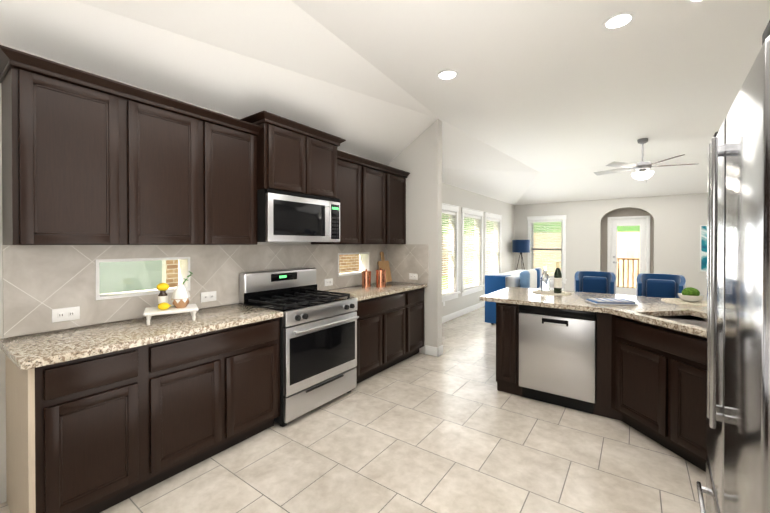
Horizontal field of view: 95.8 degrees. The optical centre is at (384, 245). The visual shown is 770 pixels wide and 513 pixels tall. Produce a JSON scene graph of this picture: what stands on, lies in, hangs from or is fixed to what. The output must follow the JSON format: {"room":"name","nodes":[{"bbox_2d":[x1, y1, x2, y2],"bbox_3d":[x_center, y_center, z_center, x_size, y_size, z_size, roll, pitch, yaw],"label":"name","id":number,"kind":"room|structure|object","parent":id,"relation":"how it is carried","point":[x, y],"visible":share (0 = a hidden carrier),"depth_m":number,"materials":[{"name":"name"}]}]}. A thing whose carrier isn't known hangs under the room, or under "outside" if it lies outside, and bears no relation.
{"room":"kitchen","nodes":[
{"label":"kitchen","id":0,"kind":"room"},
{"bbox_2d":[0,0,439,164],"bbox_3d":[-1.261,-1.361,1.987,1.300,0.490,6.320,0,0,36],"label":"ceiling slope","id":1,"kind":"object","parent":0,"point":[286,59],"visible":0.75,"depth_m":2.51,"materials":[{"name":"white paint"}]},
{"bbox_2d":[0,43,514,503],"bbox_3d":[0.007,-0.222,4.984,0.150,3.250,12.750,0,0,36],"label":"wall","id":2,"kind":"structure","parent":0,"point":[456,196],"depth_m":6.76,"materials":[{"name":"white paint"}]},
{"bbox_2d":[0,57,127,244],"bbox_3d":[-1.845,-0.464,2.011,0.326,0.915,0.463,0,0,36],"label":"upper cabinet","id":3,"kind":"object","parent":2,"relation":"attached to","point":[88,158],"depth_m":1.88,"materials":[{"name":"brown wood"}]},
{"bbox_2d":[52,306,79,322],"bbox_3d":[-1.950,0.418,2.128,0.008,0.080,0.128,0,0,36],"label":"electrical outlet","id":4,"kind":"object","parent":2,"relation":"attached to","point":[65,314],"visible":1,"depth_m":2.12,"materials":[{"name":"white plastic"}]},
{"bbox_2d":[95,257,189,299],"bbox_3d":[-1.761,0.217,2.533,0.160,0.263,0.588,0,0,36],"label":"window","id":5,"kind":"structure","parent":2,"relation":"attached to","point":[183,267],"depth_m":2.50,"materials":[{"name":"white"}]},
{"bbox_2d":[128,93,203,244],"bbox_3d":[-1.574,-0.467,2.386,0.326,0.915,0.464,0,0,36],"label":"upper cabinet","id":6,"kind":"object","parent":2,"relation":"attached to","point":[166,142],"depth_m":2.29,"materials":[{"name":"brown wood"}]},
{"bbox_2d":[201,291,215,302],"bbox_3d":[-1.437,0.413,2.837,0.008,0.080,0.128,0,0,36],"label":"electrical outlet","id":7,"kind":"object","parent":2,"relation":"attached to","point":[208,296],"visible":1,"depth_m":2.83,"materials":[{"name":"white plastic"}]},
{"bbox_2d":[2,244,428,337],"bbox_3d":[-0.775,0.243,3.214,0.658,0.511,3.658,0,0,36],"label":"backsplash","id":8,"kind":"structure","parent":2,"relation":"attached to","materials":[{"name":"tile"}]},
{"bbox_2d":[204,113,259,244],"bbox_3d":[-1.303,-0.469,2.761,0.326,0.915,0.461,0,0,36],"label":"upper cabinet","id":9,"kind":"object","parent":2,"relation":"attached to","point":[231,150],"depth_m":2.66,"materials":[{"name":"brown wood"}]},
{"bbox_2d":[244,117,311,194],"bbox_3d":[-0.989,-0.747,3.116,0.416,0.555,0.481,0,0,36],"label":"upper cabinet","id":10,"kind":"object","parent":2,"relation":"attached to","point":[285,150],"depth_m":2.95,"materials":[{"name":"brown wood"}]},
{"bbox_2d":[257,189,339,241],"bbox_3d":[-0.852,-0.251,3.248,0.485,0.428,0.842,0,0,36],"label":"microwave","id":11,"kind":"object","parent":10,"relation":"attached to","point":[284,216],"visible":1,"depth_m":3.02,"materials":[{"name":"silver metal"}]},
{"bbox_2d":[312,133,339,198],"bbox_3d":[-0.773,-0.749,3.415,0.416,0.555,0.481,0,0,36],"label":"upper cabinet","id":12,"kind":"object","parent":2,"relation":"attached to","point":[325,154],"depth_m":3.35,"materials":[{"name":"brown wood"}]},
{"bbox_2d":[324,278,332,285],"bbox_3d":[-0.637,0.410,3.943,0.008,0.080,0.128,0,0,36],"label":"electrical outlet","id":13,"kind":"object","parent":2,"relation":"attached to","point":[328,282],"visible":1,"depth_m":3.94,"materials":[{"name":"white plastic"}]},
{"bbox_2d":[311,157,363,243],"bbox_3d":[-0.529,-0.477,3.830,0.326,0.915,0.470,0,0,36],"label":"upper cabinet","id":14,"kind":"object","parent":2,"relation":"attached to","point":[351,170],"depth_m":3.79,"materials":[{"name":"brown wood"}]},
{"bbox_2d":[338,252,369,276],"bbox_3d":[-0.441,0.220,4.358,0.160,0.273,0.593,0,0,36],"label":"window","id":15,"kind":"structure","parent":2,"relation":"attached to","point":[364,261],"depth_m":4.54,"materials":[{"name":"white"}]},
{"bbox_2d":[364,161,387,243],"bbox_3d":[-0.253,-0.479,4.212,0.326,0.915,0.472,0,0,36],"label":"upper cabinet","id":16,"kind":"object","parent":2,"relation":"attached to","point":[375,178],"depth_m":4.14,"materials":[{"name":"brown wood"}]},
{"bbox_2d":[388,169,407,243],"bbox_3d":[0.024,-0.482,4.594,0.326,0.915,0.472,0,0,36],"label":"upper cabinet","id":17,"kind":"object","parent":2,"relation":"attached to","point":[396,181],"depth_m":4.50,"materials":[{"name":"brown wood"}]},
{"bbox_2d":[442,203,460,301],"bbox_3d":[1.046,0.121,6.377,0.205,1.785,1.200,0,0,36],"label":"nook window","id":18,"kind":"structure","parent":2,"relation":"in","point":[449,211],"depth_m":6.66,"materials":[{"name":"white"}]},
{"bbox_2d":[442,301,484,322],"bbox_3d":[1.914,1.328,7.491,0.017,0.115,6.170,0,0,36],"label":"baseboard","id":19,"kind":"structure","parent":2,"relation":"attached to","point":[456,314],"depth_m":6.99,"materials":[{"name":"white wood"}]},
{"bbox_2d":[461,207,484,295],"bbox_3d":[1.831,0.113,7.462,0.205,1.785,1.200,0,0,36],"label":"nook window","id":20,"kind":"structure","parent":2,"relation":"in","point":[470,215],"depth_m":7.55,"materials":[{"name":"white"}]},
{"bbox_2d":[484,212,501,284],"bbox_3d":[2.599,0.106,8.524,0.205,1.785,1.220,0,0,36],"label":"nook window","id":21,"kind":"structure","parent":2,"relation":"in","point":[495,219],"depth_m":8.65,"materials":[{"name":"white"}]},
{"bbox_2d":[0,306,705,512],"bbox_3d":[2.247,1.473,3.530,6.000,0.120,13.500,0,0,36],"label":"floor","id":22,"kind":"structure","parent":0,"point":[451,429],"depth_m":2.32,"materials":[{"name":"tile"}]},
{"bbox_2d":[5,344,147,512],"bbox_3d":[-1.725,0.986,1.940,0.617,0.874,0.457,0,0,36],"label":"base cabinet","id":23,"kind":"object","parent":22,"relation":"on","point":[104,415],"depth_m":1.75,"materials":[{"name":"black wood"}]},
{"bbox_2d":[0,304,282,371],"bbox_3d":[-1.452,0.526,2.289,0.645,0.039,1.408,0,0,36],"label":"countertop","id":24,"kind":"structure","parent":23,"relation":"on","point":[37,350],"depth_m":2.00,"materials":[{"name":"beige stone"}]},
{"bbox_2d":[143,304,198,324],"bbox_3d":[-1.457,0.464,2.377,0.311,0.082,0.251,0,0,-32],"label":"tray","id":25,"kind":"object","parent":24,"relation":"on","point":[150,312],"visible":0.83,"depth_m":2.32,"materials":[{"name":"white wood"}]},
{"bbox_2d":[157,283,168,304],"bbox_3d":[-1.518,0.337,2.379,0.073,0.169,0.060,0,0,-32],"label":"jar","id":26,"kind":"object","parent":25,"relation":"on","point":[162,288],"visible":0.88,"depth_m":2.36,"materials":[{"name":"white ceramic"}]},
{"bbox_2d":[158,302,170,309],"bbox_3d":[-1.458,0.397,2.299,0.072,0.049,0.054,0,0,-32],"label":"lemon","id":27,"kind":"object","parent":25,"relation":"on","point":[163,306],"visible":1,"depth_m":2.28,"materials":[{"name":"yellow food"}]},
{"bbox_2d":[171,271,192,307],"bbox_3d":[-1.393,0.298,2.393,0.130,0.247,0.112,0,0,-32],"label":"vase","id":28,"kind":"object","parent":25,"relation":"on","point":[180,298],"visible":1,"depth_m":2.36,"materials":[{"name":"white ceramic"}]},
{"bbox_2d":[148,316,282,487],"bbox_3d":[-1.321,0.982,2.498,0.617,0.874,0.921,0,0,36],"label":"base cabinet","id":29,"kind":"object","parent":22,"relation":"on","point":[210,393],"depth_m":2.25,"materials":[{"name":"black wood"}]},
{"bbox_2d":[239,267,358,426],"bbox_3d":[-0.749,0.823,3.181,0.707,1.185,0.844,0,0,36],"label":"range","id":30,"kind":"object","parent":22,"relation":"on","point":[318,349],"visible":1,"depth_m":3.01,"materials":[{"name":"silver metal"}]},
{"bbox_2d":[356,292,407,383],"bbox_3d":[-0.271,0.972,3.950,0.617,0.874,0.946,0,0,36],"label":"base cabinet","id":31,"kind":"object","parent":22,"relation":"on","point":[382,322],"depth_m":3.75,"materials":[{"name":"black wood"}]},
{"bbox_2d":[318,280,426,299],"bbox_3d":[-0.123,0.513,4.127,0.645,0.039,1.412,0,0,36],"label":"countertop","id":32,"kind":"structure","parent":31,"relation":"on","point":[359,292],"depth_m":3.96,"materials":[{"name":"beige stone"}]},
{"bbox_2d":[362,269,370,286],"bbox_3d":[-0.225,0.386,4.200,0.116,0.212,0.116,0,0,36],"label":"copper canister","id":33,"kind":"object","parent":32,"relation":"on","point":[366,277],"visible":1,"depth_m":4.15,"materials":[{"name":"brown metal"}]},
{"bbox_2d":[376,268,385,286],"bbox_3d":[-0.049,0.379,4.221,0.126,0.227,0.126,0,0,36],"label":"copper canister","id":34,"kind":"object","parent":32,"relation":"on","point":[380,277],"visible":1,"depth_m":4.17,"materials":[{"name":"brown metal"}]},
{"bbox_2d":[378,252,391,281],"bbox_3d":[-0.011,0.281,4.711,0.018,0.419,0.240,-14,-8,35],"label":"cutting board","id":35,"kind":"object","parent":32,"relation":"on","point":[383,264],"visible":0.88,"depth_m":4.72,"materials":[{"name":"brown wood"}]},
{"bbox_2d":[408,288,423,357],"bbox_3d":[0.143,0.968,4.522,0.617,0.874,0.466,0,0,36],"label":"base cabinet","id":36,"kind":"object","parent":22,"relation":"on","point":[415,299],"depth_m":4.36,"materials":[{"name":"black wood"}]},
{"bbox_2d":[512,240,529,269],"bbox_3d":[3.711,0.603,9.471,0.483,1.542,0.503,0,0,36],"label":"floor lamp","id":37,"kind":"object","parent":22,"relation":"on","point":[520,246],"visible":0.79,"depth_m":9.26,"materials":[{"name":"blue fabric"}]},
{"bbox_2d":[491,270,563,323],"bbox_3d":[2.784,0.961,6.717,0.970,0.860,2.000,0,0,36],"label":"sofa","id":38,"kind":"object","parent":22,"relation":"on","point":[513,280],"visible":0.15,"depth_m":6.39,"materials":[{"name":"white fabric"}]},
{"bbox_2d":[485,274,510,323],"bbox_3d":[2.014,0.937,6.206,0.360,0.835,0.332,0,0,36],"label":"throw blanket","id":39,"kind":"object","parent":38,"relation":"on","point":[494,282],"visible":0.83,"depth_m":6.11,"materials":[{"name":"blue fabric"}]},
{"bbox_2d":[520,270,529,287],"bbox_3d":[2.514,0.649,6.256,0.140,0.400,0.400,0,0,28],"label":"cushion","id":40,"kind":"object","parent":38,"relation":"on","point":[525,279],"visible":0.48,"depth_m":6.09,"materials":[{"name":"blue fabric"}]},
{"bbox_2d":[526,269,536,288],"bbox_3d":[2.768,0.646,6.615,0.140,0.400,0.400,0,1,42],"label":"cushion","id":41,"kind":"object","parent":38,"relation":"on","point":[533,278],"visible":0.54,"depth_m":6.53,"materials":[{"name":"white fabric"}]},
{"bbox_2d":[535,267,541,287],"bbox_3d":[3.096,0.643,7.069,0.140,0.400,0.400,0,0,31],"label":"cushion","id":42,"kind":"object","parent":38,"relation":"on","point":[539,271],"visible":0.52,"depth_m":6.89,"materials":[{"name":"blue fabric"}]},
{"bbox_2d":[574,271,615,293],"bbox_3d":[2.547,0.864,4.232,0.428,1.092,0.372,0,0,32],"label":"stool","id":43,"kind":"object","parent":22,"relation":"on","point":[595,281],"visible":0.29,"depth_m":4.26,"materials":[{"name":"blue"}]},
{"bbox_2d":[496,339,707,471],"bbox_3d":[1.882,0.981,2.723,2.069,0.874,1.304,0,0,36],"label":"kitchen island","id":44,"kind":"object","parent":22,"relation":"on","point":[640,367],"depth_m":2.74,"materials":[{"name":"black wood"}]},
{"bbox_2d":[519,305,596,413],"bbox_3d":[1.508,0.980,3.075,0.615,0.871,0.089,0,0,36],"label":"dishwasher","id":45,"kind":"object","parent":44,"relation":"in","point":[558,344],"depth_m":3.03,"materials":[{"name":"silver metal"}]},
{"bbox_2d":[480,287,706,370],"bbox_3d":[1.792,0.561,2.650,2.306,0.113,2.210,0,0,36],"label":"island countertop","id":46,"kind":"structure","parent":44,"relation":"on","point":[654,330],"depth_m":2.87,"materials":[{"name":"beige stone"}]},
{"bbox_2d":[532,290,571,294],"bbox_3d":[1.768,0.493,3.697,0.380,0.006,0.380,0,0,36],"label":"placemat","id":47,"kind":"object","parent":46,"relation":"on","point":[550,292],"visible":0.81,"depth_m":3.67,"materials":[{"name":"white fabric"}]},
{"bbox_2d":[541,265,548,290],"bbox_3d":[1.753,0.349,3.812,0.089,0.279,0.089,0,0,36],"label":"carafe","id":48,"kind":"object","parent":47,"relation":"on","point":[544,281],"visible":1,"depth_m":3.78,"materials":[{"name":"clear glass"}]},
{"bbox_2d":[554,262,561,292],"bbox_3d":[1.806,0.329,3.637,0.076,0.323,0.076,0,0,36],"label":"wine bottle","id":49,"kind":"object","parent":47,"relation":"on","point":[557,281],"visible":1,"depth_m":3.61,"materials":[{"name":"green glass"}]},
{"bbox_2d":[585,298,637,304],"bbox_3d":[1.980,0.485,3.050,0.340,0.030,0.200,0,0,4],"label":"napkin stack","id":50,"kind":"object","parent":46,"relation":"on","point":[606,301],"visible":1,"depth_m":2.97,"materials":[{"name":"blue fabric"}]},
{"bbox_2d":[661,298,706,305],"bbox_3d":[2.705,0.497,3.106,0.380,0.006,0.380,0,0,36],"label":"placemat","id":51,"kind":"object","parent":46,"relation":"on","point":[681,301],"visible":0.6,"depth_m":3.06,"materials":[{"name":"white fabric"}]},
{"bbox_2d":[677,287,704,301],"bbox_3d":[2.733,0.431,3.110,0.184,0.125,0.184,0,0,36],"label":"moss bowl","id":52,"kind":"object","parent":51,"relation":"on","point":[689,294],"visible":1,"depth_m":3.07,"materials":[{"name":"white ceramic"}]},
{"bbox_2d":[636,273,685,297],"bbox_3d":[3.067,0.866,3.880,0.428,1.092,0.371,0,1,41],"label":"stool","id":53,"kind":"object","parent":22,"relation":"on","point":[660,285],"visible":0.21,"depth_m":3.92,"materials":[{"name":"blue"}]},
{"bbox_2d":[696,20,769,512],"bbox_3d":[1.167,0.533,0.621,0.868,1.800,0.871,0,1,38],"label":"fridge","id":54,"kind":"object","parent":22,"relation":"on","point":[738,366],"visible":1,"depth_m":0.69,"materials":[{"name":"grey metal"}]},
{"bbox_2d":[387,119,441,353],"bbox_3d":[0.324,-0.221,4.749,0.940,3.250,0.120,0,0,36],"label":"wall","id":55,"kind":"structure","parent":0,"point":[419,158],"depth_m":4.51,"materials":[{"name":"white paint"}]},
{"bbox_2d":[409,273,417,279],"bbox_3d":[0.376,0.405,4.621,0.128,0.080,0.008,0,0,36],"label":"electrical outlet","id":56,"kind":"object","parent":55,"relation":"attached to","point":[412,276],"visible":1,"depth_m":4.62,"materials":[{"name":"white plastic"}]},
{"bbox_2d":[425,345,442,354],"bbox_3d":[0.442,1.347,4.758,0.774,0.115,0.017,0,0,36],"label":"baseboard","id":57,"kind":"structure","parent":55,"relation":"attached to","point":[434,351],"depth_m":4.47,"materials":[{"name":"white wood"}]},
{"bbox_2d":[440,119,539,204],"bbox_3d":[2.328,-1.397,7.136,1.080,0.490,6.230,0,0,36],"label":"ceiling slope","id":58,"kind":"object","parent":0,"point":[472,164],"visible":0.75,"depth_m":6.37,"materials":[{"name":"white paint"}]},
{"bbox_2d":[291,0,769,171],"bbox_3d":[2.008,-1.608,2.281,4.650,0.001,10.630,0,0,36],"label":"ceiling","id":59,"kind":"structure","parent":0,"point":[545,85],"depth_m":3.11,"materials":[{"name":"white paint"}]},
{"bbox_2d":[437,69,457,79],"bbox_3d":[0.587,-1.610,3.278,0.200,0.006,0.200,0,0,36],"label":"recessed light","id":60,"kind":"object","parent":59,"relation":"in","point":[449,74],"visible":1,"depth_m":3.26,"materials":[{"name":"white"}]},
{"bbox_2d":[602,12,635,29],"bbox_3d":[1.667,-1.605,2.484,0.200,0.006,0.200,0,0,36],"label":"recessed light","id":61,"kind":"object","parent":59,"relation":"in","point":[619,20],"visible":1,"depth_m":2.47,"materials":[{"name":"white"}]},
{"bbox_2d":[594,138,696,182],"bbox_3d":[3.961,-1.294,5.351,1.314,0.669,1.250,0,0,36],"label":"ceiling fan","id":62,"kind":"object","parent":59,"relation":"hanging from","point":[642,168],"visible":1,"depth_m":5.25,"materials":[{"name":"silver metal"}]},
{"bbox_2d":[685,0,706,3],"bbox_3d":[2.028,-1.603,2.198,0.200,0.006,0.200,0,0,36],"label":"recessed light","id":63,"kind":"object","parent":59,"relation":"in","point":[693,1],"visible":1,"depth_m":2.28,"materials":[{"name":"white"}]},
{"bbox_2d":[514,193,707,300],"bbox_3d":[6.029,-0.247,8.533,5.450,3.250,0.360,0,0,36],"label":"wall","id":64,"kind":"structure","parent":0,"point":[679,220],"depth_m":8.40,"materials":[{"name":"grey paint"}]},
{"bbox_2d":[527,215,566,283],"bbox_3d":[4.428,0.084,9.530,1.010,1.815,0.205,0,0,36],"label":"window","id":65,"kind":"structure","parent":64,"relation":"in","point":[533,220],"depth_m":9.49,"materials":[{"name":"white"}]},
{"bbox_2d":[607,216,649,295],"bbox_3d":[6.056,0.320,8.668,0.870,2.115,0.116,0,0,36],"label":"door","id":66,"kind":"structure","parent":64,"relation":"attached to","point":[642,222],"depth_m":8.68,"materials":[{"name":"white"}]},
{"bbox_2d":[700,225,706,271],"bbox_3d":[7.185,0.056,7.454,0.650,1.020,0.031,0,0,36],"label":"picture","id":67,"kind":"object","parent":64,"relation":"attached to","point":[703,248],"visible":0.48,"depth_m":7.60,"materials":[{"name":"teal"}]},
{"bbox_2d":[515,154,707,204],"bbox_3d":[5.361,-1.400,7.601,5.450,0.490,1.920,0,0,36],"label":"ceiling","id":68,"kind":"structure","parent":0,"point":[579,184],"depth_m":7.73,"materials":[{"name":"white paint"}]},
{"label":"outside","id":69,"kind":"structure","parent":0,"visible":0},
{"bbox_2d":[442,276,473,289],"bbox_3d":[2.797,1.519,7.020,26.000,0.020,26.000,0,0,36],"label":"ground","id":70,"kind":"structure","parent":69,"point":[468,280],"depth_m":14.31,"materials":[{"name":"beige"}]},
{"bbox_2d":[99,254,358,293],"bbox_3d":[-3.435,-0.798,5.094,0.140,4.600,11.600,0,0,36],"label":"brick house","id":71,"kind":"structure","parent":70,"relation":"on","point":[135,284],"depth_m":4.96,"materials":[{"name":"brown"}]},
{"bbox_2d":[442,216,639,233],"bbox_3d":[5.429,-3.080,9.774,21.000,9.100,16.600,0,0,36],"label":"trees","id":72,"kind":"object","parent":70,"relation":"on","point":[627,229],"depth_m":17.65,"materials":[{"name":"green plant"}]},
{"bbox_2d":[442,232,645,287],"bbox_3d":[5.088,0.506,8.133,13.600,1.950,11.500,0,0,36],"label":"fence","id":73,"kind":"object","parent":70,"relation":"on","point":[632,238],"depth_m":12.38,"materials":[{"name":"beige wood"}]},
{"bbox_2d":[617,258,639,287],"bbox_3d":[6.985,0.922,9.393,4.000,1.100,1.960,0,0,36],"label":"rail","id":74,"kind":"object","parent":70,"relation":"on","point":[628,259],"depth_m":10.33,"materials":[{"name":"brown wood"}]}
]}

